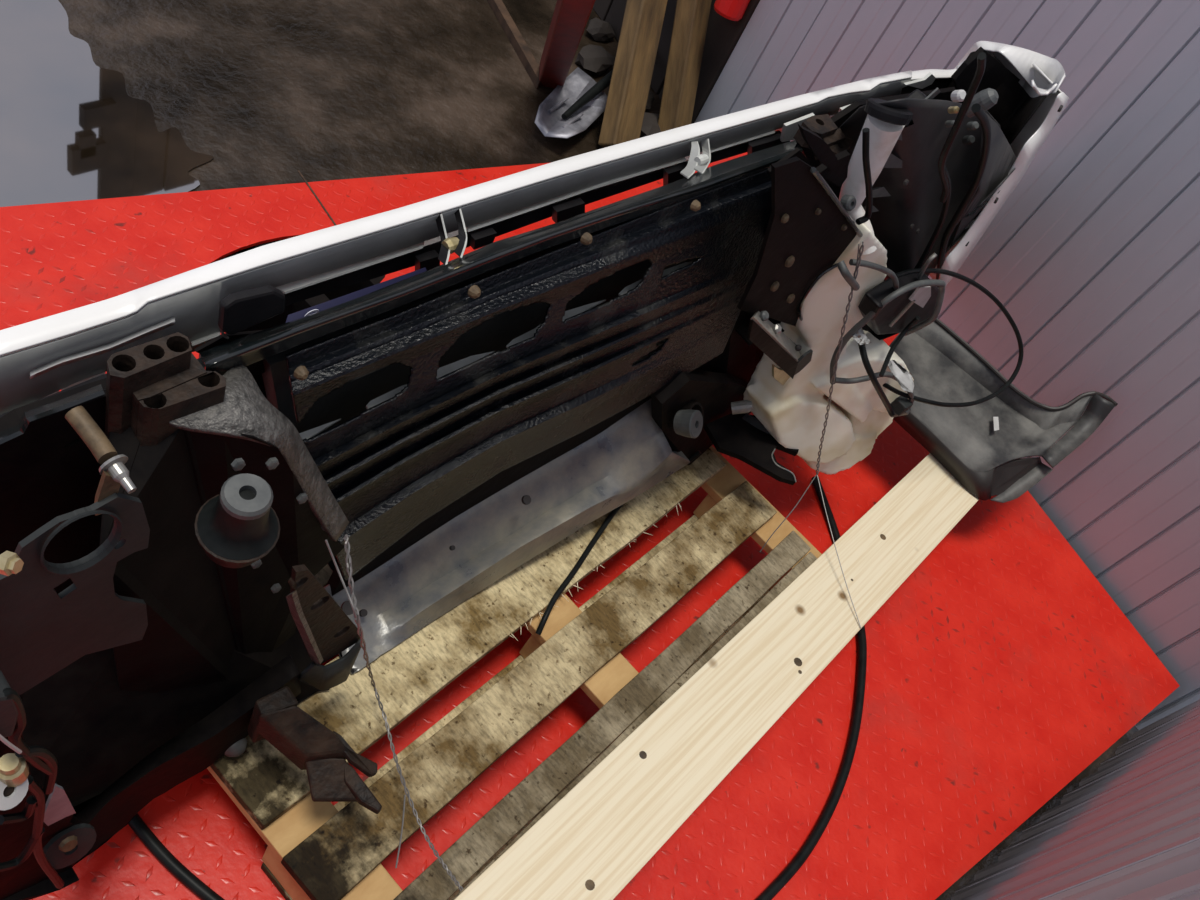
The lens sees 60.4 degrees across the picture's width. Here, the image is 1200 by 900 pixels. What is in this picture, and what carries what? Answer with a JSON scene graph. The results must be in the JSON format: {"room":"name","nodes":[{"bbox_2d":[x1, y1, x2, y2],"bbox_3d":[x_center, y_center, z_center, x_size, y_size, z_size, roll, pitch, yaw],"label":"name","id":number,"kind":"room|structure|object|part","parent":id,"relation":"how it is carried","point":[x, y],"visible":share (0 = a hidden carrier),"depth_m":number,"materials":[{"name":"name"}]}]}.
{"room":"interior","nodes":[
{"label":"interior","id":0,"kind":"room"},
{"bbox_2d":[0,152,1179,899],"bbox_3d":[-0.523,0.300,1.939,3.918,0.217,2.086,-17,64,-36],"label":"floor","id":1,"kind":"structure","parent":0,"point":[1001,668],"depth_m":2.15,"materials":[{"name":"red paint"}]},
{"bbox_2d":[128,813,224,899],"bbox_3d":[-0.614,0.598,1.493,0.252,0.018,0.029,41,47,8],"label":"cable","id":2,"kind":"object","parent":1,"relation":"on","point":[166,858],"visible":0.78,"depth_m":1.49,"materials":[{"name":"black rubber"}]},
{"bbox_2d":[207,446,821,899],"bbox_3d":[-0.096,0.334,1.881,0.628,0.145,1.222,46,48,12],"label":"pallet","id":3,"kind":"object","parent":1,"relation":"on","point":[315,850],"visible":0.56,"depth_m":1.71,"materials":[{"name":"brown wood"}]},
{"bbox_2d":[0,41,1068,899],"bbox_3d":[0.311,-0.261,1.749,2.676,1.031,0.613,-26,69,-39],"label":"vehicle front section","id":4,"kind":"object","parent":3,"relation":"on","point":[167,515],"visible":0.99,"depth_m":1.37,"materials":[{"name":"white paint"}]},
{"bbox_3d":[-0.547,0.298,0.925,0.062,0.060,0.042,36,47,4],"label":"motor","id":5,"kind":"part","parent":4,"relation":"part of","materials":[{"name":"gold metal"}]},
{"bbox_2d":[0,778,28,809],"bbox_3d":[-0.522,0.301,0.910,0.034,0.029,0.024,-26,69,-39],"label":"washer","id":6,"kind":"object","parent":4,"relation":"in","point":[12,790],"depth_m":0.91,"materials":[{"name":"grey metal"}]},
{"bbox_3d":[-0.520,-0.043,0.985,0.152,0.047,0.038,-26,69,-39],"label":"support rail","id":7,"kind":"part","parent":4,"relation":"part of","materials":[{"name":"black plastic"}]},
{"bbox_2d":[0,493,149,694],"bbox_3d":[-0.507,0.145,0.976,0.171,0.314,0.006,-26,69,-39],"label":"bracket","id":8,"kind":"object","parent":4,"relation":"attached to","point":[43,631],"depth_m":0.97,"materials":[{"name":"black metal"}]},
{"bbox_2d":[99,454,136,493],"bbox_3d":[-0.405,0.021,0.870,0.026,0.026,0.033,-26,69,-39],"label":"bolt","id":9,"kind":"object","parent":4,"relation":"in","point":[114,473],"depth_m":0.87,"materials":[{"name":"metal"}]},
{"bbox_3d":[-0.546,0.392,1.371,0.053,0.190,0.388,47,48,13],"label":"rail","id":10,"kind":"part","parent":4,"relation":"part of","materials":[{"name":"metal"}]},
{"bbox_2d":[195,494,279,563],"bbox_3d":[-0.355,0.076,1.010,0.080,0.012,0.080,-26,69,-39],"label":"bushing","id":11,"kind":"object","parent":4,"relation":"in","point":[224,549],"depth_m":0.99,"materials":[{"name":"grey rubber"}]},
{"bbox_3d":[-0.367,-0.150,1.089,0.076,0.057,0.012,-26,69,-39],"label":"rail","id":12,"kind":"part","parent":4,"relation":"part of","materials":[{"name":"black plastic"}]},
{"bbox_3d":[-0.287,-0.183,1.227,0.203,0.023,0.011,-26,69,-39],"label":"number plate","id":13,"kind":"part","parent":4,"relation":"part of","materials":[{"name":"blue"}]},
{"bbox_2d":[325,534,462,890],"bbox_3d":[-0.221,0.345,1.257,0.199,0.595,0.326,-22,66,-37],"label":"wire","id":14,"kind":"object","parent":4,"relation":"attached to","point":[346,538],"visible":1,"depth_m":1.46,"materials":[{"name":"silver metal"}]},
{"bbox_3d":[-0.038,-0.278,1.436,1.081,0.108,0.004,-26,69,-39],"label":"rail","id":15,"kind":"part","parent":4,"relation":"part of","materials":[{"name":"black metal"}]},
{"bbox_3d":[0.003,-0.378,1.517,1.716,0.198,0.010,-26,69,-39],"label":"panel","id":16,"kind":"part","parent":4,"relation":"part of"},
{"bbox_3d":[-0.016,-0.388,1.530,1.702,0.228,0.055,-26,69,-39],"label":"panel","id":17,"kind":"part","parent":4,"relation":"part of","materials":[{"name":"white paint"}]},
{"bbox_3d":[-0.038,-0.285,1.372,1.063,0.147,0.048,-26,69,-39],"label":"rail","id":18,"kind":"part","parent":4,"relation":"part of","materials":[{"name":"black metal"}]},
{"bbox_2d":[240,130,789,331],"bbox_3d":[-0.054,-0.333,1.498,0.134,0.142,1.041,46,48,12],"label":"crossbar","id":19,"kind":"object","parent":4,"relation":"attached to","point":[357,251],"depth_m":1.27,"materials":[{"name":"black plastic"}]},
{"bbox_3d":[-0.078,-0.107,1.518,0.892,0.550,0.092,-26,69,-39],"label":"radiator panel","id":20,"kind":"part","parent":4,"relation":"part of","materials":[{"name":"black metal"}]},
{"bbox_2d":[668,401,703,430],"bbox_3d":[0.161,-0.061,1.909,0.066,0.074,0.072,-26,69,-39],"label":"bushing","id":21,"kind":"object","parent":4,"relation":"on","point":[684,405],"depth_m":1.88,"materials":[{"name":"rubber"}]},
{"bbox_3d":[0.241,-0.095,2.044,0.526,0.352,0.058,-26,69,-39],"label":"bush arm","id":22,"kind":"part","parent":4,"relation":"part of","materials":[{"name":"metal"}]},
{"bbox_2d":[731,400,752,414],"bbox_3d":[0.271,-0.082,1.979,0.044,0.038,0.026,11,50,-19],"label":"bolt","id":23,"kind":"object","parent":4,"relation":"attached to","point":[744,406],"depth_m":1.97,"materials":[{"name":"grey paint"}]},
{"bbox_3d":[0.314,-0.023,2.112,0.212,0.012,0.147,25,47,-7],"label":"hook plate","id":24,"kind":"part","parent":4,"relation":"part of","materials":[{"name":"metal"}]},
{"bbox_2d":[760,242,863,627],"bbox_3d":[0.508,-0.030,1.898,0.465,0.692,0.196,39,47,6],"label":"wire","id":25,"kind":"object","parent":4,"relation":"hanging from","point":[859,253],"visible":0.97,"depth_m":1.91,"materials":[{"name":"silver metal"}]},
{"bbox_3d":[0.482,-0.192,2.010,0.491,0.643,0.149,5,52,-24],"label":"washer tank","id":26,"kind":"part","parent":4,"relation":"part of","materials":[{"name":"plastic"}]},
{"bbox_3d":[0.561,-0.254,1.914,0.017,0.068,0.007,-26,69,-39],"label":"steel arm","id":27,"kind":"part","parent":4,"relation":"part of"},
{"bbox_2d":[905,88,1015,223],"bbox_3d":[0.618,-0.524,1.768,0.164,0.294,0.546,46,48,12],"label":"lamp","id":28,"kind":"object","parent":4,"relation":"attached to","point":[942,150],"depth_m":1.77,"materials":[{"name":"black plastic"}]},
{"bbox_3d":[0.632,-0.579,2.183,0.283,0.675,0.187,22,48,-10],"label":"corner panel","id":29,"kind":"part","parent":4,"relation":"part of","materials":[{"name":"white paint"}]},
{"bbox_2d":[536,450,700,634],"bbox_3d":[0.030,0.148,1.969,0.059,0.077,0.552,40,47,7],"label":"cable","id":30,"kind":"object","parent":3,"relation":"on","point":[612,514],"visible":0.67,"depth_m":1.89,"materials":[{"name":"black rubber"}]},
{"bbox_2d":[454,453,978,899],"bbox_3d":[0.218,0.462,1.824,0.160,0.023,2.052,46,48,13],"label":"plank","id":31,"kind":"object","parent":3,"relation":"on","point":[593,842],"visible":0.88,"depth_m":1.80,"materials":[{"name":"beige wood"}]},
{"bbox_2d":[889,318,1117,502],"bbox_3d":[0.928,-0.118,2.487,0.544,0.205,0.392,37,47,4],"label":"liner","id":32,"kind":"object","parent":31,"relation":"on","point":[982,446],"visible":0.89,"depth_m":2.50,"materials":[{"name":"grey plastic"}]},
{"bbox_2d":[755,476,866,899],"bbox_3d":[0.454,0.483,2.126,0.205,0.018,1.106,27,47,-5],"label":"cable","id":33,"kind":"object","parent":1,"relation":"on","point":[772,890],"visible":0.76,"depth_m":2.03,"materials":[{"name":"black rubber"}]},
{"bbox_2d":[58,0,1198,899],"bbox_3d":[-3.476,-2.232,2.683,15.000,0.100,13.000,46,48,12],"label":"ground","id":34,"kind":"structure","parent":0,"point":[271,90],"depth_m":3.05,"materials":[{"name":"soil"}]},
{"bbox_2d":[0,0,213,206],"bbox_3d":[-1.735,-0.848,2.390,1.233,0.002,1.239,46,48,12],"label":"puddle","id":35,"kind":"object","parent":34,"relation":"on","point":[71,129],"depth_m":2.59,"materials":[{"name":"liquid"}]},
{"bbox_2d":[487,0,539,88],"bbox_3d":[-0.302,-1.447,3.576,0.033,0.032,0.556,-8,59,-32],"label":"plank","id":36,"kind":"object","parent":34,"relation":"on","point":[530,64],"depth_m":3.54,"materials":[{"name":"brown wood"}]},
{"bbox_2d":[539,0,595,88],"bbox_3d":[-0.093,-1.242,2.999,0.103,0.814,0.758,23,47,-9],"label":"post","id":37,"kind":"object","parent":34,"relation":"on","point":[570,18],"visible":0.88,"depth_m":3.03,"materials":[{"name":"metal"}]},
{"bbox_2d":[534,67,612,138],"bbox_3d":[0.153,-1.500,3.736,0.182,0.152,1.549,33,47,1],"label":"shovel","id":38,"kind":"object","parent":34,"relation":"on","point":[570,108],"visible":0.68,"depth_m":3.39,"materials":[{"name":"metal"}]},
{"bbox_2d":[561,69,612,119],"bbox_3d":[-0.024,-1.193,3.427,0.036,0.072,0.367,37,47,4],"label":"socket","id":39,"kind":"object","parent":38,"relation":"attached to","point":[586,100],"depth_m":3.44,"materials":[{"name":"metal"}]},
{"bbox_2d":[575,44,614,74],"bbox_3d":[-0.019,-1.385,3.658,0.119,0.069,0.172,46,48,12],"label":"stone","id":40,"kind":"object","parent":34,"relation":"on","point":[594,58],"visible":1,"depth_m":3.62,"materials":[{"name":"grey stone"}]},
{"bbox_2d":[586,18,615,41],"bbox_3d":[-0.002,-1.556,3.806,0.123,0.060,0.105,-3,56,-28],"label":"stone","id":41,"kind":"object","parent":34,"relation":"on","point":[600,30],"visible":1,"depth_m":3.78,"materials":[{"name":"grey stone"}]},
{"bbox_2d":[598,0,667,146],"bbox_3d":[0.159,-1.479,3.327,0.132,0.792,0.805,10,51,-20],"label":"timber beam","id":42,"kind":"structure","parent":34,"relation":"on","point":[642,23],"depth_m":3.31,"materials":[{"name":"brown wood"}]},
{"bbox_2d":[645,91,654,109],"bbox_3d":[0.142,-1.230,3.620,0.103,0.068,0.139,46,48,12],"label":"stone","id":43,"kind":"object","parent":34,"relation":"on","point":[650,100],"visible":0.25,"depth_m":3.61,"materials":[{"name":"brown stone"}]},
{"bbox_2d":[640,112,660,137],"bbox_3d":[0.172,-1.096,3.522,0.133,0.086,0.180,46,48,12],"label":"stone","id":44,"kind":"object","parent":34,"relation":"on","point":[650,126],"visible":0.28,"depth_m":3.47,"materials":[{"name":"grey stone"}]},
{"bbox_2d":[658,0,711,131],"bbox_3d":[0.313,-1.496,3.367,0.123,0.843,0.592,-3,56,-29],"label":"timber beam","id":45,"kind":"structure","parent":34,"relation":"on","point":[691,18],"depth_m":3.41,"materials":[{"name":"brown wood"}]},
{"bbox_2d":[1043,839,1199,899],"bbox_3d":[-0.351,0.939,0.614,2.708,1.500,0.034,-18,64,-36],"label":"trim","id":46,"kind":"structure","parent":34,"relation":"on","point":[1174,874],"depth_m":1.30,"materials":[{"name":"grey metal"}]},
{"bbox_3d":[0.516,0.662,1.275,0.158,1.500,0.028,-20,65,-37],"label":"panel","id":47,"kind":"part","parent":46,"relation":"part of","materials":[{"name":"grey metal"}]},
{"bbox_2d":[593,0,1199,729],"bbox_3d":[0.969,-1.703,2.523,0.040,2.800,4.344,-13,61,-34],"label":"wall","id":48,"kind":"structure","parent":0,"point":[1093,256],"depth_m":2.59,"materials":[{"name":"white metal"}]},
{"bbox_2d":[714,0,749,20],"bbox_3d":[0.445,-1.472,3.249,0.098,0.217,0.120,12,50,-18],"label":"canister","id":49,"kind":"object","parent":48,"relation":"attached to","point":[733,10],"visible":1,"depth_m":3.27,"materials":[{"name":"red plastic"}]},
{"bbox_3d":[0.832,-1.842,2.674,0.011,2.600,0.119,-17,63,-36],"label":"panel","id":50,"kind":"part","parent":48,"relation":"part of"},
{"bbox_3d":[0.888,-1.750,2.629,0.011,2.600,0.119,-17,63,-36],"label":"panel","id":51,"kind":"part","parent":48,"relation":"part of","materials":[{"name":"grey metal"}]},
{"bbox_3d":[0.940,-1.656,2.581,0.011,2.600,0.119,-17,63,-36],"label":"panel","id":52,"kind":"part","parent":48,"relation":"part of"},
{"bbox_3d":[0.996,-1.564,2.536,0.011,2.600,0.119,-17,63,-36],"label":"panel","id":53,"kind":"part","parent":48,"relation":"part of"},
{"bbox_3d":[1.052,-1.471,2.491,0.011,2.600,0.119,-17,63,-36],"label":"panel","id":54,"kind":"part","parent":48,"relation":"part of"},
{"bbox_3d":[1.104,-1.377,2.442,0.011,2.600,0.119,-17,63,-36],"label":"panel","id":55,"kind":"part","parent":48,"relation":"part of","materials":[{"name":"grey metal"}]},
{"bbox_3d":[1.160,-1.285,2.397,0.011,2.600,0.119,-17,63,-36],"label":"panel","id":56,"kind":"part","parent":48,"relation":"part of","materials":[{"name":"grey metal"}]},
{"bbox_3d":[1.212,-1.191,2.349,0.011,2.600,0.119,-17,63,-36],"label":"panel","id":57,"kind":"part","parent":48,"relation":"part of","materials":[{"name":"grey metal"}]},
{"bbox_3d":[1.323,-1.006,2.257,0.114,2.600,0.035,46,48,12],"label":"panel","id":58,"kind":"part","parent":48,"relation":"part of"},
{"bbox_3d":[1.376,-0.913,2.210,0.011,2.600,0.119,-17,63,-36],"label":"panel","id":59,"kind":"part","parent":48,"relation":"part of","materials":[{"name":"white metal"}]},
{"bbox_3d":[1.433,-0.820,2.165,0.011,2.600,0.119,-17,63,-36],"label":"panel","id":60,"kind":"part","parent":48,"relation":"part of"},
{"bbox_3d":[1.484,-0.727,2.116,0.011,2.600,0.119,-17,63,-36],"label":"panel","id":61,"kind":"part","parent":48,"relation":"part of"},
{"bbox_3d":[1.268,-1.099,2.304,0.011,2.600,0.119,-17,63,-36],"label":"panel","id":62,"kind":"part","parent":48,"relation":"part of","materials":[{"name":"grey metal"}]},
{"bbox_3d":[1.540,-0.634,2.071,0.011,2.600,0.119,-17,63,-36],"label":"panel","id":63,"kind":"part","parent":48,"relation":"part of","materials":[{"name":"white metal"}]},
{"bbox_3d":[1.597,-0.542,2.026,0.011,2.600,0.119,-17,63,-36],"label":"panel","id":64,"kind":"part","parent":48,"relation":"part of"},
{"bbox_3d":[1.648,-0.448,1.978,0.011,2.600,0.119,-17,63,-36],"label":"panel","id":65,"kind":"part","parent":48,"relation":"part of","materials":[{"name":"grey metal"}]},
{"bbox_3d":[1.705,-0.355,1.933,0.011,2.600,0.119,-17,63,-36],"label":"panel","id":66,"kind":"part","parent":48,"relation":"part of","materials":[{"name":"grey metal"}]},
{"bbox_3d":[1.756,-0.262,1.884,0.011,2.600,0.119,-17,63,-36],"label":"panel","id":67,"kind":"part","parent":48,"relation":"part of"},
{"bbox_3d":[1.813,-0.169,1.839,0.011,2.600,0.119,-17,63,-36],"label":"panel","id":68,"kind":"part","parent":48,"relation":"part of","materials":[{"name":"grey metal"}]},
{"bbox_3d":[1.921,0.017,1.746,0.011,2.600,0.119,-17,63,-36],"label":"panel","id":69,"kind":"part","parent":48,"relation":"part of","materials":[{"name":"grey metal"}]},
{"bbox_3d":[1.869,-0.077,1.794,0.011,2.600,0.119,-17,63,-36],"label":"panel","id":70,"kind":"part","parent":48,"relation":"part of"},
{"bbox_2d":[951,699,1199,899],"bbox_3d":[1.251,0.448,1.819,1.104,1.500,0.018,-18,64,-36],"label":"wall","id":71,"kind":"structure","parent":0,"point":[1142,802],"depth_m":1.99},
{"bbox_3d":[1.003,0.527,1.630,0.027,1.500,0.090,46,48,12],"label":"panel","id":72,"kind":"part","parent":71,"relation":"part of","materials":[{"name":"grey metal"}]},
{"bbox_3d":[1.074,0.505,1.684,0.092,1.500,0.013,-18,64,-36],"label":"panel","id":73,"kind":"part","parent":71,"relation":"part of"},
{"bbox_3d":[0.930,0.547,1.577,0.027,1.500,0.090,46,48,12],"label":"panel","id":74,"kind":"part","parent":71,"relation":"part of","materials":[{"name":"grey metal"}]},
{"bbox_3d":[1.146,0.485,1.737,0.092,1.500,0.013,-18,64,-36],"label":"panel","id":75,"kind":"part","parent":71,"relation":"part of","materials":[{"name":"grey metal"}]},
{"bbox_3d":[0.862,0.574,1.521,0.092,1.500,0.013,-18,64,-36],"label":"panel","id":76,"kind":"part","parent":71,"relation":"part of","materials":[{"name":"grey metal"}]},
{"bbox_3d":[1.216,0.460,1.792,0.092,1.500,0.013,-18,64,-36],"label":"panel","id":77,"kind":"part","parent":71,"relation":"part of","materials":[{"name":"grey metal"}]},
{"bbox_3d":[1.286,0.435,1.847,0.092,1.500,0.013,-18,64,-36],"label":"panel","id":78,"kind":"part","parent":71,"relation":"part of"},
{"bbox_3d":[1.358,0.415,1.899,0.092,1.500,0.013,-18,64,-36],"label":"panel","id":79,"kind":"part","parent":71,"relation":"part of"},
{"bbox_3d":[1.428,0.390,1.954,0.092,1.500,0.013,-18,64,-36],"label":"panel","id":80,"kind":"part","parent":71,"relation":"part of","materials":[{"name":"grey metal"}]},
{"bbox_3d":[1.500,0.370,2.007,0.092,1.500,0.013,-18,64,-36],"label":"panel","id":81,"kind":"part","parent":71,"relation":"part of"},
{"bbox_3d":[1.570,0.346,2.062,0.092,1.500,0.013,-18,64,-36],"label":"panel","id":82,"kind":"part","parent":71,"relation":"part of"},
{"bbox_3d":[1.639,0.321,2.117,0.092,1.500,0.013,-18,64,-36],"label":"panel","id":83,"kind":"part","parent":71,"relation":"part of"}
]}

